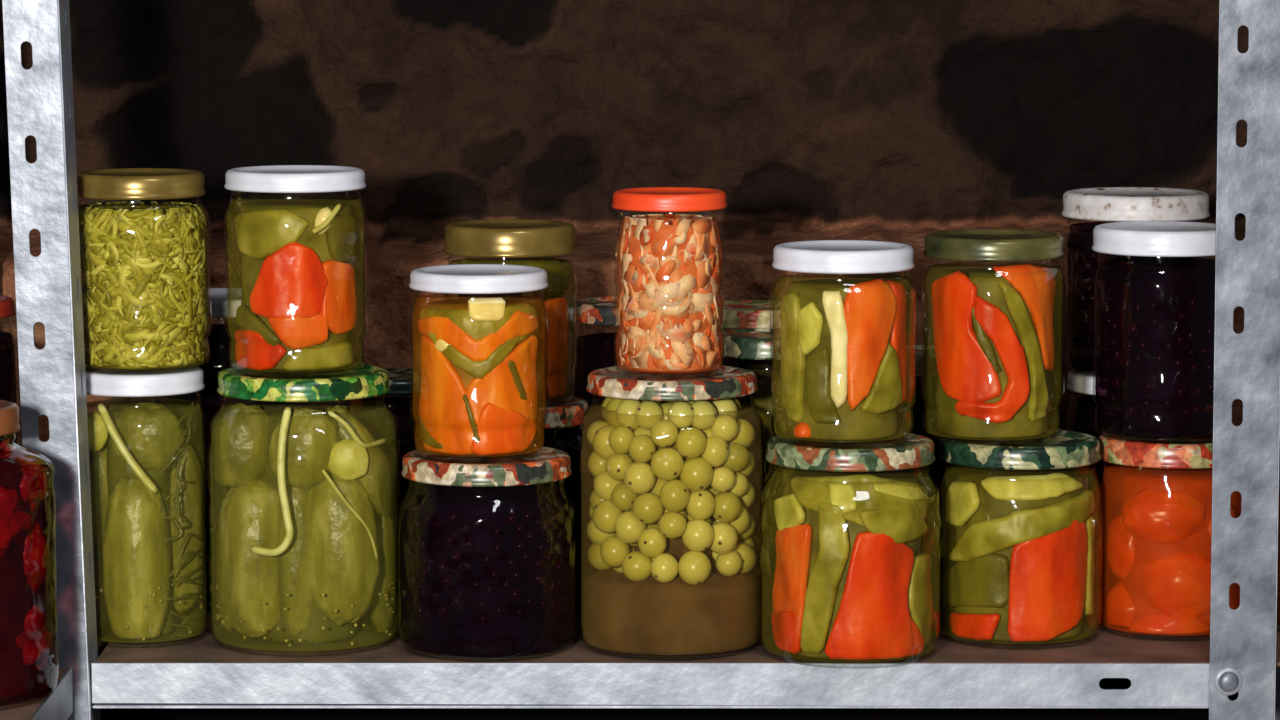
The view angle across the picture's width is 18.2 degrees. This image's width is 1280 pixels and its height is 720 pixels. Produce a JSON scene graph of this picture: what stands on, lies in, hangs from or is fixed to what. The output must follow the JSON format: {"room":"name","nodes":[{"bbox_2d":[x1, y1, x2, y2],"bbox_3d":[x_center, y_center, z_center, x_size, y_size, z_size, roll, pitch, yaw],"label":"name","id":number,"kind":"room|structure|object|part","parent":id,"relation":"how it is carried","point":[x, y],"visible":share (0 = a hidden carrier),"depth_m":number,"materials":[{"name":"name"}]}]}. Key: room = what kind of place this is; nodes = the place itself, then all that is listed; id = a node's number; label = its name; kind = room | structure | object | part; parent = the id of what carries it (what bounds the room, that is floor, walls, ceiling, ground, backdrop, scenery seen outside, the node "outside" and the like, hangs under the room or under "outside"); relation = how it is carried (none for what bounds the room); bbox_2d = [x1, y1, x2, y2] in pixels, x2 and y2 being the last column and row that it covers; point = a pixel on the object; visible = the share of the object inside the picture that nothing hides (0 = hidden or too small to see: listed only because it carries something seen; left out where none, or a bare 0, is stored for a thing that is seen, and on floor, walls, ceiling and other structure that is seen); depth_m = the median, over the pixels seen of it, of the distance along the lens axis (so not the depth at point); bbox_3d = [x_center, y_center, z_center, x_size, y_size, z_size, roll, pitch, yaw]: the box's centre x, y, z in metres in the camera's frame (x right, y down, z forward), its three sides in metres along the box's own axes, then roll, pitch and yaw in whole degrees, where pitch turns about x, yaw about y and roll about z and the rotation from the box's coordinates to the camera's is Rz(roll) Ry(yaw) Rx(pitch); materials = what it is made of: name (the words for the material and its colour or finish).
{"room":"cellar pantry","nodes":[
{"label":"cellar pantry","id":0,"kind":"room"},
{"bbox_2d":[0,0,1247,719],"bbox_3d":[-0.005,-0.124,2.303,3.390,1.730,0.167,0,6,0],"label":"wall","id":1,"kind":"structure","parent":0,"point":[898,121],"depth_m":2.36,"materials":[{"name":"brown stone"}]},
{"bbox_3d":[0.000,0.912,0.980,3.400,0.050,3.050,0,6,0],"label":"floor","id":2,"kind":"structure","parent":0,"visible":0},
{"bbox_2d":[0,667,72,719],"bbox_3d":[-0.449,0.489,1.730,0.341,0.620,0.538,0,6,0],"label":"shelf","id":3,"kind":"object","parent":2,"relation":"on","point":[57,704],"visible":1,"depth_m":1.89,"materials":[{"name":"metal"}]},
{"bbox_2d":[0,400,58,708],"bbox_3d":[-0.322,0.090,1.884,0.092,0.139,0.092,0,6,0],"label":"jar","id":4,"kind":"object","parent":3,"relation":"on","point":[27,608],"visible":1,"depth_m":1.86,"materials":[{"name":"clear glass"}]},
{"bbox_3d":[-0.322,0.027,1.877,0.060,0.012,0.060,0,6,0],"label":"screw lid","id":5,"kind":"part","parent":4,"relation":"part of","materials":[{"name":"orange metal"}]},
{"bbox_3d":[-0.322,0.093,1.885,0.092,0.133,0.092,0,6,0],"label":"glass","id":6,"kind":"part","parent":4,"relation":"part of","materials":[{"name":"clear glass"}]},
{"bbox_2d":[2,0,1279,719],"bbox_3d":[0.081,0.135,2.101,1.402,1.241,0.271,0,6,0],"label":"metal shelving rack","id":7,"kind":"object","parent":2,"relation":"on","point":[1240,654],"visible":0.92,"depth_m":1.97,"materials":[{"name":"metal"}]},
{"bbox_2d":[0,295,18,443],"bbox_3d":[-0.359,0.051,2.094,0.068,0.168,0.068,-4,7,-29],"label":"jar","id":8,"kind":"object","parent":7,"relation":"on","point":[7,357],"visible":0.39,"depth_m":2.08,"materials":[{"name":"clear glass"}]},
{"bbox_3d":[-0.359,-0.028,2.085,0.066,0.009,0.066,0,6,0],"label":"screw lid","id":9,"kind":"part","parent":8,"relation":"part of","materials":[{"name":"red metal"}]},
{"bbox_2d":[85,366,209,646],"bbox_3d":[-0.254,0.073,2.036,0.068,0.138,0.068,2,7,16],"label":"jar","id":10,"kind":"object","parent":7,"relation":"on","point":[149,533],"visible":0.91,"depth_m":2.02,"materials":[{"name":"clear glass"}]},
{"bbox_2d":[77,168,211,374],"bbox_3d":[-0.253,-0.045,2.023,0.072,0.100,0.072,0,6,0],"label":"pickle jar","id":11,"kind":"object","parent":10,"relation":"on","point":[143,277],"visible":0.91,"depth_m":2.00,"materials":[{"name":"clear glass"}]},
{"bbox_3d":[-0.253,-0.089,2.018,0.067,0.012,0.067,0,6,0],"label":"screw lid","id":12,"kind":"part","parent":11,"relation":"part of","materials":[{"name":"gold metal"}]},
{"bbox_3d":[-0.254,0.009,2.029,0.066,0.011,0.066,0,6,0],"label":"screw lid","id":13,"kind":"part","parent":10,"relation":"part of","materials":[{"name":"white metal"}]},
{"bbox_2d":[156,288,251,611],"bbox_3d":[-0.222,0.047,2.139,0.075,0.166,0.075,0,6,0],"label":"jar","id":14,"kind":"object","parent":7,"relation":"on","point":[211,402],"visible":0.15,"depth_m":2.10,"materials":[{"name":"clear glass"}]},
{"bbox_3d":[-0.222,-0.031,2.130,0.073,0.009,0.073,0,6,0],"label":"screw lid","id":15,"kind":"part","parent":14,"relation":"part of","materials":[{"name":"white metal"}]},
{"bbox_2d":[208,364,400,656],"bbox_3d":[-0.170,0.074,2.026,0.101,0.138,0.101,0,6,0],"label":"jar","id":16,"kind":"object","parent":7,"relation":"on","point":[303,552],"visible":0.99,"depth_m":2.00,"materials":[{"name":"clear glass"}]},
{"bbox_2d":[224,165,367,374],"bbox_3d":[-0.173,-0.045,2.013,0.071,0.102,0.071,-3,7,-25],"label":"jar","id":17,"kind":"object","parent":16,"relation":"on","point":[297,311],"visible":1,"depth_m":1.99,"materials":[{"name":"clear glass"}]},
{"bbox_3d":[-0.173,-0.091,2.008,0.071,0.010,0.071,0,6,0],"label":"screw lid","id":18,"kind":"part","parent":17,"relation":"part of","materials":[{"name":"white metal"}]},
{"bbox_3d":[-0.170,0.010,2.019,0.087,0.011,0.087,0,6,0],"label":"screw lid","id":19,"kind":"part","parent":16,"relation":"part of","materials":[{"name":"green metal"}]},
{"bbox_2d":[351,368,423,596],"bbox_3d":[-0.133,0.067,2.167,0.061,0.120,0.061,-1,7,-11],"label":"jar","id":20,"kind":"object","parent":7,"relation":"on","point":[378,423],"visible":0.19,"depth_m":2.14,"materials":[{"name":"clear glass"}]},
{"bbox_3d":[-0.133,0.012,2.160,0.060,0.008,0.060,0,6,0],"label":"screw lid","id":21,"kind":"part","parent":20,"relation":"part of","materials":[{"name":"multicoloured metal"}]},
{"bbox_2d":[398,445,575,661],"bbox_3d":[-0.077,0.096,2.012,0.089,0.098,0.089,-2,7,-16],"label":"jar","id":22,"kind":"object","parent":7,"relation":"on","point":[487,542],"visible":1,"depth_m":1.98,"materials":[{"name":"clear glass"}]},
{"bbox_2d":[409,264,548,456],"bbox_3d":[-0.081,0.001,2.001,0.070,0.093,0.070,0,6,0],"label":"jar","id":23,"kind":"object","parent":22,"relation":"on","point":[478,353],"visible":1,"depth_m":1.98,"materials":[{"name":"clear glass"}]},
{"bbox_3d":[-0.081,-0.041,1.996,0.070,0.009,0.070,0,6,0],"label":"screw lid","id":24,"kind":"part","parent":23,"relation":"part of","materials":[{"name":"white metal"}]},
{"bbox_3d":[-0.077,0.052,2.007,0.085,0.011,0.085,0,6,0],"label":"screw lid","id":25,"kind":"part","parent":22,"relation":"part of","materials":[{"name":"multicoloured metal"}]},
{"bbox_2d":[532,396,592,615],"bbox_3d":[-0.064,0.077,2.119,0.082,0.112,0.082,0,6,0],"label":"jar","id":26,"kind":"object","parent":7,"relation":"on","point":[572,410],"visible":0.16,"depth_m":2.10,"materials":[{"name":"clear glass"}]},
{"bbox_2d":[444,219,576,405],"bbox_3d":[-0.068,-0.025,2.106,0.070,0.094,0.070,-2,7,-20],"label":"jar","id":27,"kind":"object","parent":26,"relation":"on","point":[487,238],"visible":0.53,"depth_m":2.08,"materials":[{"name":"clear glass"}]},
{"bbox_3d":[-0.068,-0.064,2.101,0.069,0.015,0.069,0,6,0],"label":"screw lid","id":28,"kind":"part","parent":27,"relation":"part of","materials":[{"name":"gold metal"}]},
{"bbox_3d":[-0.064,0.027,2.114,0.074,0.011,0.074,0,6,0],"label":"screw lid","id":29,"kind":"part","parent":26,"relation":"part of","materials":[{"name":"multicoloured metal"}]},
{"bbox_2d":[572,296,620,570],"bbox_3d":[-0.004,0.049,2.149,0.066,0.161,0.066,-5,8,-38],"label":"jar","id":30,"kind":"object","parent":7,"relation":"on","point":[593,352],"visible":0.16,"depth_m":2.12,"materials":[{"name":"clear glass"}]},
{"bbox_3d":[-0.004,-0.026,2.141,0.065,0.010,0.064,0,6,0],"label":"screw lid","id":31,"kind":"part","parent":30,"relation":"part of","materials":[{"name":"multicoloured metal"}]},
{"bbox_2d":[578,365,765,659],"bbox_3d":[0.016,0.075,2.015,0.094,0.139,0.094,1,7,11],"label":"jar","id":32,"kind":"object","parent":7,"relation":"on","point":[670,529],"visible":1,"depth_m":1.98,"materials":[{"name":"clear glass"}]},
{"bbox_2d":[612,187,726,377],"bbox_3d":[0.015,-0.039,2.002,0.058,0.091,0.058,-6,9,-42],"label":"jar","id":33,"kind":"object","parent":32,"relation":"on","point":[668,311],"visible":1,"depth_m":1.98,"materials":[{"name":"clear glass"}]},
{"bbox_3d":[0.015,-0.080,1.998,0.058,0.008,0.058,0,6,0],"label":"screw lid","id":34,"kind":"part","parent":33,"relation":"part of","materials":[{"name":"orange plastic"}]},
{"bbox_3d":[0.016,0.011,2.008,0.086,0.009,0.086,0,6,0],"label":"screw lid","id":35,"kind":"part","parent":32,"relation":"part of","materials":[{"name":"multicoloured metal"}]},
{"bbox_2d":[714,300,781,371],"bbox_3d":[0.061,0.049,2.164,0.063,0.157,0.063,0,6,0],"label":"jar","id":36,"kind":"object","parent":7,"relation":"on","point":[737,314],"visible":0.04,"depth_m":2.13,"materials":[{"name":"clear glass"}]},
{"bbox_3d":[0.061,-0.025,2.156,0.063,0.010,0.063,0,6,0],"label":"screw lid","id":37,"kind":"part","parent":36,"relation":"part of","materials":[{"name":"multicoloured metal"}]},
{"bbox_2d":[717,328,790,620],"bbox_3d":[0.067,0.060,2.093,0.059,0.150,0.059,0,6,0],"label":"jar","id":38,"kind":"object","parent":7,"relation":"on","point":[748,343],"visible":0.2,"depth_m":2.07,"materials":[{"name":"clear glass"}]},
{"bbox_3d":[0.067,-0.009,2.085,0.058,0.011,0.058,0,6,0],"label":"screw lid","id":39,"kind":"part","parent":38,"relation":"part of","materials":[{"name":"multicoloured metal"}]},
{"bbox_2d":[759,431,940,667],"bbox_3d":[0.105,0.093,1.995,0.090,0.108,0.090,3,7,25],"label":"jar","id":40,"kind":"object","parent":7,"relation":"on","point":[852,583],"visible":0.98,"depth_m":1.96,"materials":[{"name":"clear glass"}]},
{"bbox_2d":[769,240,916,443],"bbox_3d":[0.101,-0.009,1.984,0.073,0.096,0.073,0,6,0],"label":"jar","id":41,"kind":"object","parent":40,"relation":"on","point":[843,374],"visible":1,"depth_m":1.96,"materials":[{"name":"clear glass"}]},
{"bbox_3d":[0.101,-0.051,1.979,0.070,0.011,0.070,0,6,0],"label":"screw lid","id":42,"kind":"part","parent":41,"relation":"part of","materials":[{"name":"white metal"}]},
{"bbox_3d":[0.105,0.044,1.990,0.084,0.011,0.084,0,6,0],"label":"screw lid","id":43,"kind":"part","parent":40,"relation":"part of","materials":[{"name":"multicoloured metal"}]},
{"bbox_2d":[896,345,963,599],"bbox_3d":[0.154,0.061,2.161,0.070,0.133,0.070,-4,8,-34],"label":"jar","id":44,"kind":"object","parent":7,"relation":"on","point":[936,470],"visible":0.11,"depth_m":2.13,"materials":[{"name":"clear glass"}]},
{"bbox_3d":[0.154,0.000,2.154,0.068,0.009,0.068,0,6,0],"label":"screw lid","id":45,"kind":"part","parent":44,"relation":"part of","materials":[{"name":"metal"}]},
{"bbox_2d":[934,429,1102,649],"bbox_3d":[0.193,0.090,2.042,0.085,0.102,0.085,-1,7,-11],"label":"jar","id":46,"kind":"object","parent":7,"relation":"on","point":[1019,511],"visible":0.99,"depth_m":2.01,"materials":[{"name":"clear glass"}]},
{"bbox_2d":[920,229,1065,444],"bbox_3d":[0.179,-0.012,2.031,0.073,0.104,0.073,6,9,42],"label":"jar","id":47,"kind":"object","parent":46,"relation":"on","point":[993,334],"visible":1,"depth_m":2.00,"materials":[{"name":"clear glass"}]},
{"bbox_3d":[0.179,-0.058,2.025,0.071,0.011,0.071,0,6,0],"label":"screw lid","id":48,"kind":"part","parent":47,"relation":"part of","materials":[{"name":"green metal"}]},
{"bbox_3d":[0.193,0.045,2.037,0.082,0.011,0.082,0,6,0],"label":"screw lid","id":49,"kind":"part","parent":46,"relation":"part of","materials":[{"name":"multicoloured metal"}]},
{"bbox_2d":[1066,368,1124,602],"bbox_3d":[0.268,0.068,2.146,0.084,0.124,0.084,0,6,0],"label":"jar","id":50,"kind":"object","parent":7,"relation":"on","point":[1083,412],"visible":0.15,"depth_m":2.12,"materials":[{"name":"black glass"}]},
{"bbox_3d":[0.268,0.011,2.140,0.080,0.009,0.080,0,6,0],"label":"screw lid","id":51,"kind":"part","parent":50,"relation":"part of","materials":[{"name":"white metal"}]},
{"bbox_2d":[1062,187,1209,374],"bbox_3d":[0.264,-0.042,2.134,0.078,0.096,0.078,-2,7,-20],"label":"jar","id":52,"kind":"object","parent":50,"relation":"on","point":[1103,205],"visible":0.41,"depth_m":2.11,"materials":[{"name":"clear glass"}]},
{"bbox_3d":[0.264,-0.083,2.129,0.078,0.013,0.078,0,6,0],"label":"screw lid","id":53,"kind":"part","parent":52,"relation":"part of","materials":[{"name":"white metal"}]},
{"bbox_2d":[1096,432,1240,640],"bbox_3d":[0.274,0.089,2.061,0.080,0.101,0.080,0,6,0],"label":"jar","id":54,"kind":"object","parent":7,"relation":"on","point":[1159,545],"visible":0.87,"depth_m":2.04,"materials":[{"name":"clear glass"}]},
{"bbox_3d":[0.274,0.045,2.056,0.077,0.012,0.077,0,6,0],"label":"screw lid","id":55,"kind":"part","parent":54,"relation":"part of","materials":[{"name":"multicoloured metal"}]},
{"bbox_2d":[1092,221,1235,441],"bbox_3d":[0.268,-0.015,2.050,0.073,0.108,0.073,-1,7,-11],"label":"jar","id":56,"kind":"object","parent":54,"relation":"on","point":[1155,355],"visible":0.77,"depth_m":2.02,"materials":[{"name":"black glass"}]},
{"bbox_3d":[0.268,-0.062,2.044,0.073,0.013,0.073,0,6,0],"label":"screw lid","id":57,"kind":"part","parent":56,"relation":"part of","materials":[{"name":"white metal"}]},
{"bbox_2d":[1214,667,1242,694],"bbox_3d":[0.290,0.158,1.970,0.014,0.014,0.001,0,6,0],"label":"bolt","id":58,"kind":"object","parent":7,"relation":"in","point":[1227,680],"depth_m":1.97,"materials":[{"name":"metal"}]},
{"bbox_2d":[1277,450,1279,625],"bbox_3d":[0.363,0.093,2.059,0.072,0.093,0.072,0,6,0],"label":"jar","id":59,"kind":"object","parent":7,"relation":"on","point":[1278,571],"visible":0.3,"depth_m":2.06,"materials":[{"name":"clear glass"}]}
]}

